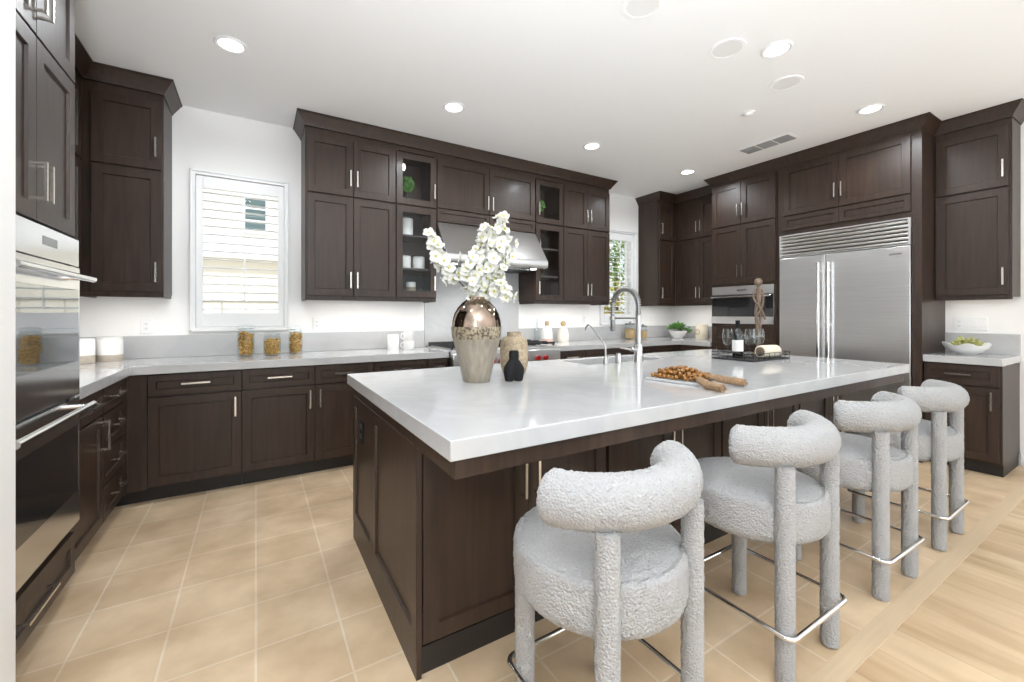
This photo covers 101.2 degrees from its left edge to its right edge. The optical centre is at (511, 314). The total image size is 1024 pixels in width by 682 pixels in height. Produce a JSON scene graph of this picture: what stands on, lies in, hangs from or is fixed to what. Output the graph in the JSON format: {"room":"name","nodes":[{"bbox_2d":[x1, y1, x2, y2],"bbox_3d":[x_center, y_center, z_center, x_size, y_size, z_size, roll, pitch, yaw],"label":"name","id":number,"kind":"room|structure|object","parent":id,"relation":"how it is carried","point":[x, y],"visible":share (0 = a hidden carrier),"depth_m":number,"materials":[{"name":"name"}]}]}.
{"room":"kitchen","nodes":[
{"label":"kitchen","id":0,"kind":"room"},
{"bbox_2d":[0,0,15,681],"bbox_3d":[-0.061,-0.210,-1.768,0.745,2.920,6.570,0,0,-31],"label":"wall","id":1,"kind":"structure","parent":0,"point":[7,7],"depth_m":1.18,"materials":[{"name":"white paint"}]},
{"bbox_2d":[80,106,670,346],"bbox_3d":[-0.499,-0.210,4.742,7.060,2.920,0.150,0,0,-31],"label":"wall","id":2,"kind":"structure","parent":0,"point":[201,139],"depth_m":3.61,"materials":[{"name":"white paint"}]},
{"bbox_2d":[80,77,171,298],"bbox_3d":[-2.764,-0.852,3.037,0.433,1.456,0.408,0,0,-31],"label":"upper cabinet","id":3,"kind":"object","parent":2,"relation":"attached to","point":[126,158],"visible":1,"depth_m":2.91,"materials":[{"name":"brown wood"}]},
{"bbox_2d":[75,34,182,115],"bbox_3d":[-2.424,-1.620,2.547,0.492,0.096,1.600,0,0,-31],"label":"trim","id":4,"kind":"structure","parent":2,"relation":"attached to","point":[86,68],"depth_m":2.88,"materials":[{"name":"brown wood"}]},
{"bbox_2d":[140,319,151,333],"bbox_3d":[-2.816,0.087,3.240,0.072,0.116,0.008,0,0,-31],"label":"wall outlet","id":5,"kind":"object","parent":2,"relation":"attached to","point":[145,324],"visible":1,"depth_m":3.24,"materials":[{"name":"white paint"}]},
{"bbox_2d":[190,168,288,331],"bbox_3d":[-2.316,-0.517,3.612,0.702,1.307,0.172,0,0,-31],"label":"window","id":6,"kind":"structure","parent":2,"relation":"in","point":[200,321],"depth_m":3.54,"materials":[{"name":"white paint"}]},
{"bbox_2d":[80,330,423,358],"bbox_3d":[-1.718,0.248,2.975,2.836,0.172,1.598,0,0,-31],"label":"backsplash","id":7,"kind":"structure","parent":2,"relation":"attached to","point":[164,346],"depth_m":3.52,"materials":[{"name":"white stone"}]},
{"bbox_2d":[301,126,394,300],"bbox_3d":[-1.476,-0.852,3.820,0.753,1.456,0.408,0,0,-31],"label":"upper cabinet","id":8,"kind":"object","parent":2,"relation":"attached to","point":[348,181],"visible":1,"depth_m":3.66,"materials":[{"name":"brown wood"}]},
{"bbox_2d":[395,144,435,302],"bbox_3d":[-0.985,-0.852,4.119,0.394,1.456,0.408,0,0,-31],"label":"upper cabinet","id":9,"kind":"object","parent":2,"relation":"attached to","point":[420,165],"visible":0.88,"depth_m":4.06,"materials":[{"name":"brown wood"}]},
{"bbox_2d":[403,218,412,234],"bbox_3d":[-1.033,-0.850,4.119,0.124,0.181,0.124,0,0,-31],"label":"canister","id":10,"kind":"object","parent":9,"relation":"on","point":[407,222],"visible":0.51,"depth_m":4.07,"materials":[{"name":"white ceramic"}]},
{"bbox_2d":[403,176,414,197],"bbox_3d":[-1.022,-1.194,4.100,0.154,0.314,0.161,0,0,-31],"label":"topiary","id":11,"kind":"object","parent":9,"relation":"in","point":[408,183],"visible":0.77,"depth_m":4.07,"materials":[{"name":"green plant"}]},
{"bbox_2d":[403,234,427,242],"bbox_3d":[-1.003,-0.750,4.149,0.354,0.018,0.320,0,0,-31],"label":"shelf","id":12,"kind":"object","parent":9,"relation":"attached to","point":[407,238],"depth_m":4.12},
{"bbox_2d":[403,267,428,273],"bbox_3d":[-1.003,-0.435,4.149,0.354,0.018,0.320,0,0,-31],"label":"shelf","id":13,"kind":"object","parent":9,"relation":"attached to","point":[405,270],"depth_m":4.14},
{"bbox_2d":[293,108,617,189],"bbox_3d":[-0.320,-1.620,4.507,3.574,0.096,0.437,0,0,-31],"label":"trim","id":14,"kind":"structure","parent":2,"relation":"attached to","point":[303,118],"depth_m":4.03,"materials":[{"name":"brown wood"}]},
{"bbox_2d":[424,269,518,344],"bbox_3d":[-0.420,-0.083,4.689,1.156,0.805,0.020,0,0,-31],"label":"backsplash panel","id":15,"kind":"object","parent":2,"relation":"attached to","point":[438,315],"visible":0.43,"depth_m":4.52,"materials":[{"name":"white stone"}]},
{"bbox_2d":[436,153,534,233],"bbox_3d":[-0.320,-1.241,4.523,1.160,0.678,0.408,0,0,-31],"label":"upper cabinet","id":16,"kind":"object","parent":2,"relation":"attached to","point":[468,192],"visible":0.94,"depth_m":4.34,"materials":[{"name":"brown wood"}]},
{"bbox_2d":[436,222,547,273],"bbox_3d":[-0.261,-0.686,4.428,1.154,0.428,0.590,0,0,-31],"label":"range hood","id":17,"kind":"object","parent":16,"relation":"attached to","point":[531,257],"visible":0.48,"depth_m":4.25,"materials":[{"name":"metal"}]},
{"bbox_2d":[519,174,562,303],"bbox_3d":[0.346,-0.852,4.928,0.397,1.456,0.408,0,0,-31],"label":"upper cabinet","id":18,"kind":"object","parent":2,"relation":"attached to","point":[545,286],"visible":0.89,"depth_m":4.87,"materials":[{"name":"brown wood"}]},
{"bbox_2d":[563,180,609,304],"bbox_3d":[0.830,-0.852,5.222,0.734,1.456,0.408,0,0,-31],"label":"upper cabinet","id":19,"kind":"object","parent":2,"relation":"attached to","point":[586,208],"visible":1,"depth_m":5.06,"materials":[{"name":"brown wood"}]},
{"bbox_2d":[519,325,711,341],"bbox_3d":[1.530,0.248,5.253,2.758,0.172,1.081,0,0,-31],"label":"backsplash","id":20,"kind":"structure","parent":2,"relation":"attached to","point":[575,333],"depth_m":5.66,"materials":[{"name":"white stone"}]},
{"bbox_2d":[599,229,636,324],"bbox_3d":[1.441,-0.517,5.897,0.687,1.307,0.172,0,0,-31],"label":"window","id":21,"kind":"structure","parent":2,"relation":"in","point":[604,319],"depth_m":5.96,"materials":[{"name":"white paint"}]},
{"bbox_2d":[638,200,674,305],"bbox_3d":[2.081,-0.852,5.982,0.362,1.456,0.408,0,0,-31],"label":"upper cabinet","id":22,"kind":"object","parent":2,"relation":"attached to","point":[656,219],"visible":0.96,"depth_m":5.87,"materials":[{"name":"brown wood"}]},
{"bbox_2d":[635,185,711,205],"bbox_3d":[2.224,-1.620,5.675,0.419,0.096,1.085,0,0,-31],"label":"trim","id":23,"kind":"structure","parent":2,"relation":"attached to","point":[706,190],"depth_m":5.76,"materials":[{"name":"brown wood"}]},
{"bbox_2d":[16,462,1023,681],"bbox_3d":[1.878,1.300,0.833,7.060,0.100,9.300,0,0,-31],"label":"floor","id":24,"kind":"structure","parent":0,"point":[270,580],"depth_m":1.80,"materials":[{"name":"beige tile"}]},
{"bbox_2d":[16,0,74,653],"bbox_3d":[-2.009,-0.205,1.385,0.687,2.910,0.813,0,0,-31],"label":"oven tower","id":25,"kind":"object","parent":24,"relation":"on","point":[45,29],"visible":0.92,"depth_m":1.60,"materials":[{"name":"brown wood"}]},
{"bbox_2d":[16,215,96,591],"bbox_3d":[-1.970,0.291,1.415,0.670,1.247,0.761,0,0,-31],"label":"double wall oven","id":26,"kind":"object","parent":25,"relation":"in","point":[48,280],"visible":0.88,"depth_m":1.56,"materials":[{"name":"silver metal"}]},
{"bbox_2d":[69,389,110,560],"bbox_3d":[-2.351,0.822,1.935,0.659,0.857,0.478,0,0,-31],"label":"base cabinet","id":27,"kind":"object","parent":24,"relation":"on","point":[90,521],"visible":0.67,"depth_m":2.14,"materials":[{"name":"brown wood"}]},
{"bbox_2d":[99,377,126,522],"bbox_3d":[-2.603,0.822,2.350,0.659,0.857,0.490,0,0,-31],"label":"base cabinet","id":28,"kind":"object","parent":24,"relation":"on","point":[114,395],"visible":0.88,"depth_m":2.49,"materials":[{"name":"brown wood"}]},
{"bbox_2d":[115,369,241,506],"bbox_3d":[-2.399,0.822,3.102,0.697,0.857,0.659,0,0,-31],"label":"base cabinet","id":29,"kind":"object","parent":24,"relation":"on","point":[184,430],"visible":0.91,"depth_m":2.87,"materials":[{"name":"brown wood"}]},
{"bbox_2d":[242,362,372,483],"bbox_3d":[-1.704,0.822,3.524,0.926,0.857,0.659,0,0,-31],"label":"base cabinet","id":30,"kind":"object","parent":24,"relation":"on","point":[296,420],"visible":0.9,"depth_m":3.23,"materials":[{"name":"brown wood"}]},
{"bbox_2d":[73,330,448,398],"bbox_3d":[-1.713,0.277,2.978,2.848,0.230,1.598,0,0,-31],"label":"countertop","id":31,"kind":"structure","parent":30,"relation":"on","point":[164,354],"depth_m":3.35,"materials":[{"name":"white stone"}]},
{"bbox_2d":[80,338,94,363],"bbox_3d":[-2.957,0.249,2.885,0.144,0.171,0.144,0,0,-31],"label":"canister","id":32,"kind":"object","parent":31,"relation":"on","point":[87,345],"visible":0.52,"depth_m":2.86,"materials":[{"name":"white ceramic"}]},
{"bbox_2d":[95,337,122,361],"bbox_3d":[-2.917,0.248,3.050,0.148,0.174,0.148,0,0,-31],"label":"canister","id":33,"kind":"object","parent":31,"relation":"on","point":[107,349],"visible":1,"depth_m":3.00,"materials":[{"name":"white ceramic"}]},
{"bbox_2d":[236,324,255,354],"bbox_3d":[-2.160,0.206,3.417,0.119,0.257,0.121,0,0,8],"label":"pasta jar","id":34,"kind":"object","parent":31,"relation":"on","point":[245,344],"visible":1,"depth_m":3.38,"materials":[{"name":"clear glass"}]},
{"bbox_2d":[262,331,281,354],"bbox_3d":[-1.976,0.235,3.469,0.128,0.200,0.128,0,0,-31],"label":"pasta jar","id":35,"kind":"object","parent":31,"relation":"on","point":[271,345],"visible":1,"depth_m":3.43,"materials":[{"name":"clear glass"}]},
{"bbox_2d":[287,325,303,352],"bbox_3d":[-1.852,0.212,3.603,0.108,0.245,0.108,0,0,7],"label":"pasta jar","id":36,"kind":"object","parent":31,"relation":"on","point":[295,346],"visible":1,"depth_m":3.57,"materials":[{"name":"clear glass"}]},
{"bbox_2d":[387,334,398,349],"bbox_3d":[-1.134,0.262,4.016,0.106,0.145,0.106,0,0,-31],"label":"tumbler","id":37,"kind":"object","parent":31,"relation":"on","point":[392,339],"visible":0.99,"depth_m":3.97,"materials":[{"name":"white ceramic"}]},
{"bbox_2d":[373,359,426,371],"bbox_3d":[-1.106,0.822,3.888,0.472,0.857,0.659,0,0,-31],"label":"base cabinet","id":38,"kind":"object","parent":24,"relation":"on","point":[382,366],"visible":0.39,"depth_m":3.63,"materials":[{"name":"brown wood"}]},
{"bbox_2d":[427,358,447,367],"bbox_3d":[-0.821,0.822,4.061,0.194,0.857,0.659,0,0,-31],"label":"base cabinet","id":39,"kind":"object","parent":24,"relation":"on","point":[436,362],"visible":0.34,"depth_m":3.81,"materials":[{"name":"brown wood"}]},
{"bbox_2d":[426,339,559,366],"bbox_3d":[-0.184,0.767,4.380,1.210,0.966,0.748,0,0,-31],"label":"range","id":40,"kind":"object","parent":24,"relation":"on","point":[538,350],"visible":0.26,"depth_m":4.27,"materials":[{"name":"metal"}]},
{"bbox_2d":[426,344,557,352],"bbox_3d":[-0.203,0.335,4.410,1.210,0.019,0.676,0,0,-31],"label":"cooktop","id":41,"kind":"object","parent":40,"relation":"in","point":[530,346],"depth_m":4.30,"materials":[{"name":"metal"}]},
{"bbox_2d":[560,350,584,358],"bbox_3d":[0.492,0.822,4.859,0.425,0.857,0.659,0,0,-31],"label":"base cabinet","id":42,"kind":"object","parent":24,"relation":"on","point":[577,353],"visible":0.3,"depth_m":4.62,"materials":[{"name":"brown wood"}]},
{"bbox_2d":[507,440,704,681],"bbox_3d":[0.276,0.820,1.250,0.567,0.863,0.538,0,0,-22],"label":"counter stool","id":43,"kind":"object","parent":24,"relation":"on","point":[599,556],"visible":1,"depth_m":1.05,"materials":[{"name":"grey fabric"}]},
{"bbox_2d":[585,348,629,357],"bbox_3d":[0.973,0.822,5.152,0.699,0.857,0.659,0,0,-31],"label":"base cabinet","id":44,"kind":"object","parent":24,"relation":"on","point":[612,351],"visible":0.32,"depth_m":4.87,"materials":[{"name":"brown wood"}]},
{"bbox_2d":[352,374,903,680],"bbox_3d":[0.871,0.821,2.638,3.305,0.858,1.483,0,0,-31],"label":"kitchen island","id":45,"kind":"object","parent":24,"relation":"on","point":[433,535],"visible":0.32,"depth_m":1.60,"materials":[{"name":"brown wood"}]},
{"bbox_2d":[347,349,908,461],"bbox_3d":[0.882,0.363,2.618,3.347,0.057,1.482,0,0,-31],"label":"island countertop","id":46,"kind":"structure","parent":45,"relation":"on","point":[559,399],"depth_m":1.84,"materials":[{"name":"white stone"}]},
{"bbox_2d":[451,297,501,382],"bbox_3d":[-0.179,0.123,2.127,0.255,0.424,0.255,0,0,-31],"label":"vase","id":47,"kind":"object","parent":46,"relation":"on","point":[476,328],"visible":0.94,"depth_m":2.04,"materials":[{"name":"brown metal"}]},
{"bbox_2d":[423,227,464,286],"bbox_3d":[-0.314,-0.212,2.101,0.257,0.446,0.104,0,0,-5],"label":"branch","id":48,"kind":"object","parent":47,"relation":"in","point":[439,257],"visible":0.98,"depth_m":2.08,"materials":[{"name":"white"}]},
{"bbox_2d":[457,250,481,298],"bbox_3d":[-0.209,-0.152,2.087,0.114,0.326,0.157,0,0,12],"label":"branch","id":49,"kind":"object","parent":47,"relation":"in","point":[466,269],"visible":0.96,"depth_m":2.05,"materials":[{"name":"white"}]},
{"bbox_2d":[464,222,493,300],"bbox_3d":[-0.164,-0.225,2.089,0.161,0.473,0.116,0,0,34],"label":"branch","id":50,"kind":"object","parent":47,"relation":"in","point":[485,233],"visible":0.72,"depth_m":2.07,"materials":[{"name":"white"}]},
{"bbox_2d":[470,210,510,293],"bbox_3d":[-0.108,-0.258,2.123,0.220,0.538,0.117,0,0,-17],"label":"branch","id":51,"kind":"object","parent":47,"relation":"in","point":[500,242],"visible":0.88,"depth_m":2.11,"materials":[{"name":"white"}]},
{"bbox_2d":[478,235,518,301],"bbox_3d":[-0.075,-0.203,2.167,0.231,0.429,0.130,0,0,-31],"label":"branch","id":52,"kind":"object","parent":47,"relation":"in","point":[498,273],"visible":0.53,"depth_m":2.16,"materials":[{"name":"white"}]},
{"bbox_2d":[480,278,517,303],"bbox_3d":[-0.077,-0.085,2.089,0.217,0.193,0.103,0,0,15],"label":"branch","id":53,"kind":"object","parent":47,"relation":"in","point":[500,288],"visible":0.92,"depth_m":2.06,"materials":[{"name":"white"}]},
{"bbox_2d":[503,350,523,381],"bbox_3d":[0.009,0.257,2.125,0.105,0.155,0.070,0,0,-15],"label":"vase","id":54,"kind":"object","parent":46,"relation":"on","point":[513,369],"visible":1,"depth_m":2.10,"materials":[{"name":"black"}]},
{"bbox_2d":[500,332,527,372],"bbox_3d":[0.011,0.216,2.401,0.162,0.237,0.162,0,0,-31],"label":"vase","id":55,"kind":"object","parent":46,"relation":"on","point":[513,340],"visible":0.73,"depth_m":2.35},
{"bbox_2d":[610,286,642,361],"bbox_3d":[0.783,0.062,3.058,0.185,0.545,0.306,0,0,-31],"label":"kitchen faucet","id":56,"kind":"object","parent":46,"relation":"on","point":[637,349],"visible":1,"depth_m":2.98,"materials":[{"name":"metal"}]},
{"bbox_2d":[646,373,736,386],"bbox_3d":[0.938,0.329,2.196,0.400,0.012,0.290,0,0,-40],"label":"serving board","id":57,"kind":"object","parent":46,"relation":"on","point":[679,381],"visible":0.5,"depth_m":2.07,"materials":[{"name":"white stone"}]},
{"bbox_2d":[650,365,747,391],"bbox_3d":[0.867,0.293,2.028,0.268,0.076,0.441,0,0,-38],"label":"bead garland","id":58,"kind":"object","parent":57,"relation":"on","point":[673,372],"visible":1,"depth_m":2.02,"materials":[{"name":"orange wood"}]},
{"bbox_2d":[711,348,789,361],"bbox_3d":[1.833,0.300,3.231,0.602,0.070,0.320,0,0,-31],"label":"wire tray","id":59,"kind":"object","parent":46,"relation":"on","point":[755,358],"visible":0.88,"depth_m":3.13,"materials":[{"name":"black metal"}]},
{"bbox_2d":[732,320,742,357],"bbox_3d":[1.710,0.183,3.188,0.077,0.283,0.077,0,0,-31],"label":"wine bottle","id":60,"kind":"object","parent":59,"relation":"in","point":[737,336],"visible":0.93,"depth_m":3.16,"materials":[{"name":"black glass"}]},
{"bbox_2d":[752,278,765,355],"bbox_3d":[1.980,0.015,3.379,0.090,0.620,0.093,0,0,-31],"label":"sculpture","id":61,"kind":"object","parent":59,"relation":"in","point":[758,306],"visible":0.93,"depth_m":3.37,"materials":[{"name":"brown wood"}]},
{"bbox_2d":[755,345,781,357],"bbox_3d":[1.933,0.276,3.178,0.190,0.096,0.096,0,0,-25],"label":"roll","id":62,"kind":"object","parent":59,"relation":"in","point":[760,349],"visible":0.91,"depth_m":3.14,"materials":[{"name":"beige"}]},
{"bbox_2d":[628,345,678,353],"bbox_3d":[1.693,0.822,5.589,0.983,0.857,0.659,0,0,-31],"label":"base cabinet","id":63,"kind":"object","parent":24,"relation":"on","point":[665,348],"visible":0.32,"depth_m":5.37,"materials":[{"name":"brown wood"}]},
{"bbox_2d":[519,325,711,350],"bbox_3d":[1.530,0.277,5.253,2.758,0.230,1.081,0,0,-31],"label":"countertop","id":64,"kind":"structure","parent":63,"relation":"on","point":[580,338],"depth_m":5.46,"materials":[{"name":"white stone"}]},
{"bbox_2d":[542,321,552,341],"bbox_3d":[0.417,0.205,4.988,0.128,0.260,0.128,0,0,-31],"label":"bottle","id":65,"kind":"object","parent":64,"relation":"on","point":[547,331],"visible":0.81,"depth_m":4.94,"materials":[{"name":"white ceramic"}]},
{"bbox_2d":[558,321,568,341],"bbox_3d":[0.627,0.204,5.151,0.140,0.261,0.140,0,0,-31],"label":"bottle","id":66,"kind":"object","parent":64,"relation":"on","point":[563,334],"visible":0.98,"depth_m":5.10,"materials":[{"name":"beige ceramic"}]},
{"bbox_2d":[667,321,691,337],"bbox_3d":[2.420,0.206,6.049,0.311,0.257,0.299,0,0,-31],"label":"potted plant","id":67,"kind":"object","parent":64,"relation":"on","point":[677,333],"visible":0.98,"depth_m":6.00,"materials":[{"name":"green plant"}]},
{"bbox_2d":[695,324,707,338],"bbox_3d":[2.617,0.232,5.811,0.162,0.206,0.156,0,0,-31],"label":"canister","id":68,"kind":"object","parent":64,"relation":"on","point":[701,330],"visible":0.98,"depth_m":5.75,"materials":[{"name":"beige ceramic"}]},
{"bbox_2d":[712,169,777,351],"bbox_3d":[2.899,-0.165,5.004,0.677,2.830,0.761,0,0,-31],"label":"oven column","id":69,"kind":"structure","parent":24,"relation":"on","point":[745,210],"depth_m":4.82,"materials":[{"name":"brown wood"}]},
{"bbox_2d":[711,284,774,323],"bbox_3d":[2.822,-0.115,4.964,0.515,0.436,0.714,0,0,-31],"label":"speed oven","id":70,"kind":"object","parent":69,"relation":"in","point":[729,304],"visible":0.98,"depth_m":4.86,"materials":[{"name":"silver metal"}]},
{"bbox_2d":[712,325,775,344],"bbox_3d":[2.652,0.229,4.851,0.020,0.202,0.733,0,0,-31],"label":"drawer","id":71,"kind":"object","parent":69,"relation":"in","point":[769,331],"depth_m":4.81,"materials":[{"name":"brown wood"}]},
{"bbox_2d":[697,410,846,681],"bbox_3d":[0.979,0.820,1.677,0.567,0.863,0.538,0,0,-21],"label":"counter stool","id":72,"kind":"object","parent":24,"relation":"on","point":[757,492],"visible":0.82,"depth_m":1.47,"materials":[{"name":"grey fabric"}]},
{"bbox_2d":[779,217,911,431],"bbox_3d":[3.356,0.208,4.178,0.669,2.083,1.053,0,0,-31],"label":"refrigerator","id":73,"kind":"object","parent":24,"relation":"on","point":[846,292],"visible":0.69,"depth_m":3.94,"materials":[{"name":"silver metal"}]},
{"bbox_2d":[795,391,924,601],"bbox_3d":[1.684,0.820,2.105,0.567,0.863,0.538,0,0,-19],"label":"counter stool","id":74,"kind":"object","parent":24,"relation":"on","point":[877,466],"visible":0.73,"depth_m":1.88,"materials":[{"name":"grey fabric"}]},
{"bbox_2d":[778,128,944,462],"bbox_3d":[3.397,-0.165,4.185,0.677,2.830,1.150,0,0,-31],"label":"refrigerator surround","id":75,"kind":"object","parent":24,"relation":"on","point":[891,178],"visible":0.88,"depth_m":3.77,"materials":[{"name":"brown wood"}]},
{"bbox_2d":[845,379,969,551],"bbox_3d":[2.326,0.820,2.496,0.567,0.863,0.538,0,0,-21],"label":"counter stool","id":76,"kind":"object","parent":24,"relation":"on","point":[939,443],"visible":0.6,"depth_m":2.26,"materials":[{"name":"grey fabric"}]},
{"bbox_2d":[924,361,1019,477],"bbox_3d":[3.832,0.822,3.517,0.626,0.857,0.440,0,0,-31],"label":"base cabinet","id":77,"kind":"object","parent":24,"relation":"on","point":[992,413],"visible":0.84,"depth_m":3.30,"materials":[{"name":"brown wood"}]},
{"bbox_2d":[923,332,1020,366],"bbox_3d":[3.842,0.277,3.520,0.608,0.230,0.446,0,0,-31],"label":"countertop","id":78,"kind":"structure","parent":77,"relation":"on","point":[1005,350],"depth_m":3.51,"materials":[{"name":"white stone"}]},
{"bbox_2d":[942,336,991,354],"bbox_3d":[3.861,0.256,3.577,0.306,0.158,0.306,0,0,-31],"label":"decorative bowl","id":79,"kind":"object","parent":78,"relation":"on","point":[971,346],"visible":1,"depth_m":3.53,"materials":[{"name":"white ceramic"}]},
{"bbox_2d":[75,0,1023,203],"bbox_3d":[1.878,-1.730,0.833,7.060,0.120,9.300,0,0,-31],"label":"ceiling","id":80,"kind":"structure","parent":0,"point":[539,81],"depth_m":2.83,"materials":[{"name":"white paint"}]},
{"bbox_2d":[213,35,247,53],"bbox_3d":[-1.737,-1.665,2.602,0.180,0.010,0.180,0,0,-31],"label":"recessed light","id":81,"kind":"object","parent":80,"relation":"in","point":[229,44],"visible":1,"depth_m":2.60,"materials":[{"name":"white paint"}]},
{"bbox_2d":[443,102,464,112],"bbox_3d":[-0.468,-1.665,3.386,0.180,0.010,0.180,0,0,-31],"label":"recessed light","id":82,"kind":"object","parent":80,"relation":"in","point":[452,107],"visible":1,"depth_m":3.38,"materials":[{"name":"white paint"}]},
{"bbox_2d":[622,0,662,19],"bbox_3d":[0.704,-1.667,2.272,0.210,0.006,0.210,0,0,-31],"label":"ceiling speaker","id":83,"kind":"object","parent":80,"relation":"attached to","point":[632,9],"visible":1,"depth_m":2.29,"materials":[{"name":"white paint"}]},
{"bbox_2d":[626,0,658,16],"bbox_3d":[0.704,-1.668,2.272,0.169,0.003,0.169,0,0,-31],"label":"grille","id":84,"kind":"object","parent":83,"relation":"attached to","point":[634,8],"depth_m":2.29,"materials":[{"name":"white"}]},
{"bbox_2d":[709,38,745,59],"bbox_3d":[1.351,-1.667,2.642,0.210,0.006,0.210,0,0,-31],"label":"ceiling speaker","id":85,"kind":"object","parent":80,"relation":"attached to","point":[728,48],"visible":1,"depth_m":2.63,"materials":[{"name":"white paint"}]},
{"bbox_2d":[712,41,742,57],"bbox_3d":[1.351,-1.668,2.642,0.169,0.003,0.169,0,0,-31],"label":"grille","id":86,"kind":"object","parent":85,"relation":"attached to","point":[723,49],"depth_m":2.64,"materials":[{"name":"white"}]},
{"bbox_2d":[737,133,799,154],"bbox_3d":[2.499,-1.665,4.118,0.205,0.010,0.490,0,0,-31],"label":"ceiling vent","id":87,"kind":"object","parent":80,"relation":"in","point":[787,137],"visible":1,"depth_m":4.08,"materials":[{"name":"metal"}]},
{"bbox_2d":[740,146,762,153],"bbox_3d":[2.415,-1.663,4.249,0.157,0.005,0.140,0,0,-31],"label":"grille","id":88,"kind":"object","parent":87,"relation":"attached to","point":[750,149],"depth_m":4.23,"materials":[{"name":"grey"}]},
{"bbox_2d":[755,140,777,148],"bbox_3d":[2.496,-1.663,4.116,0.157,0.005,0.140,0,0,-31],"label":"grille","id":89,"kind":"object","parent":87,"relation":"attached to","point":[766,144],"depth_m":4.10,"materials":[{"name":"grey"}]},
{"bbox_2d":[772,134,795,143],"bbox_3d":[2.576,-1.663,3.984,0.157,0.005,0.140,0,0,-31],"label":"grille","id":90,"kind":"object","parent":87,"relation":"attached to","point":[784,138],"depth_m":3.98,"materials":[{"name":"grey"}]},
{"bbox_2d":[760,40,793,57],"bbox_3d":[1.664,-1.665,2.645,0.180,0.010,0.180,0,0,-31],"label":"recessed light","id":91,"kind":"object","parent":80,"relation":"in","point":[779,48],"visible":1,"depth_m":2.64,"materials":[{"name":"white paint"}]},
{"bbox_2d":[769,75,803,91],"bbox_3d":[1.978,-1.667,3.035,0.210,0.006,0.210,0,0,-31],"label":"ceiling speaker","id":92,"kind":"object","parent":80,"relation":"attached to","point":[788,82],"visible":1,"depth_m":3.03,"materials":[{"name":"white paint"}]},
{"bbox_2d":[773,77,799,89],"bbox_3d":[1.978,-1.668,3.035,0.169,0.003,0.169,0,0,-31],"label":"grille","id":93,"kind":"object","parent":92,"relation":"attached to","point":[785,83],"depth_m":3.03,"materials":[{"name":"white"}]},
{"bbox_2d":[856,103,884,114],"bbox_3d":[2.907,-1.665,3.413,0.180,0.010,0.180,0,0,-31],"label":"recessed light","id":94,"kind":"object","parent":80,"relation":"in","point":[873,108],"visible":1,"depth_m":3.41,"materials":[{"name":"white paint"}]},
{"bbox_2d":[671,122,1023,464],"bbox_3d":[4.830,-0.210,2.627,0.150,2.920,9.000,0,0,-31],"label":"wall","id":95,"kind":"structure","parent":0,"point":[1005,316],"depth_m":3.62,"materials":[{"name":"white paint"}]},
{"bbox_2d":[676,194,711,305],"bbox_3d":[2.626,-0.852,5.714,0.407,1.456,0.731,0,0,-31],"label":"upper cabinet","id":96,"kind":"object","parent":95,"relation":"attached to","point":[693,216],"visible":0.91,"depth_m":5.68,"materials":[{"name":"brown wood"}]},
{"bbox_2d":[704,98,1023,186],"bbox_3d":[3.312,-1.620,4.320,0.686,0.096,2.492,0,0,-31],"label":"trim","id":97,"kind":"structure","parent":95,"relation":"attached to","point":[929,122],"depth_m":3.70,"materials":[{"name":"brown wood"}]},
{"bbox_2d":[954,317,987,329],"bbox_3d":[4.066,0.078,3.730,0.008,0.110,0.201,0,0,-31],"label":"switch plate","id":98,"kind":"object","parent":95,"relation":"attached to","point":[960,323],"visible":1,"depth_m":3.73,"materials":[{"name":"white paint"}]},
{"bbox_2d":[935,117,1020,300],"bbox_3d":[3.953,-0.852,3.588,0.347,1.456,0.444,0,0,-31],"label":"upper cabinet","id":99,"kind":"object","parent":95,"relation":"attached to","point":[978,168],"visible":1,"depth_m":3.49,"materials":[{"name":"brown wood"}]},
{"bbox_2d":[945,332,1020,354],"bbox_3d":[4.092,0.248,3.673,0.020,0.172,0.444,0,0,-31],"label":"backsplash","id":100,"kind":"structure","parent":95,"relation":"attached to","point":[1008,344],"depth_m":3.58,"materials":[{"name":"white stone"}]},
{"bbox_2d":[805,481,1023,681],"bbox_3d":[1.392,1.299,1.631,7.060,0.102,0.070,0,0,-31],"label":"trim","id":101,"kind":"structure","parent":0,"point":[856,651],"depth_m":1.82,"materials":[{"name":"brown wood"}]},
{"bbox_3d":[-1.075,-0.210,-0.962,0.150,2.920,9.000,0,0,-31],"label":"wall","id":102,"kind":"structure","parent":0,"visible":0},
{"bbox_2d":[69,72,96,297],"bbox_3d":[-2.761,-0.852,2.343,0.396,1.456,1.596,0,0,-31],"label":"upper cabinet","id":103,"kind":"object","parent":102,"relation":"attached to","point":[77,84],"visible":0.09,"depth_m":2.72,"materials":[{"name":"brown wood"}]},
{"label":"outside","id":104,"kind":"structure","parent":0,"visible":0},
{"bbox_3d":[-3.608,1.525,11.050,24.000,0.250,13.840,0,0,-31],"label":"floor","id":105,"kind":"structure","parent":104,"visible":0},
{"bbox_2d":[203,297,277,312],"bbox_3d":[-4.186,0.565,6.625,9.215,1.669,0.240,0,0,-31],"label":"wall","id":106,"kind":"structure","parent":105,"relation":"on","point":[206,304],"depth_m":6.49,"materials":[{"name":"beige paint"}]},
{"bbox_2d":[203,188,277,312],"bbox_3d":[-7.405,-1.925,9.116,8.700,6.650,3.200,0,0,-31],"label":"house","id":107,"kind":"structure","parent":105,"relation":"on","point":[212,197],"depth_m":8.56,"materials":[{"name":"beige paint"}]},
{"bbox_2d":[604,279,623,313],"bbox_3d":[2.162,0.289,9.194,1.382,2.232,1.345,0,0,-31],"label":"tree","id":108,"kind":"object","parent":105,"relation":"on","point":[618,283],"visible":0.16,"depth_m":9.04,"materials":[{"name":"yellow plant"}]},
{"bbox_2d":[606,240,623,309],"bbox_3d":[3.000,-1.036,12.103,3.167,4.876,3.041,0,0,-31],"label":"tree","id":109,"kind":"object","parent":105,"relation":"on","point":[615,270],"visible":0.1,"depth_m":11.97,"materials":[{"name":"green plant"}]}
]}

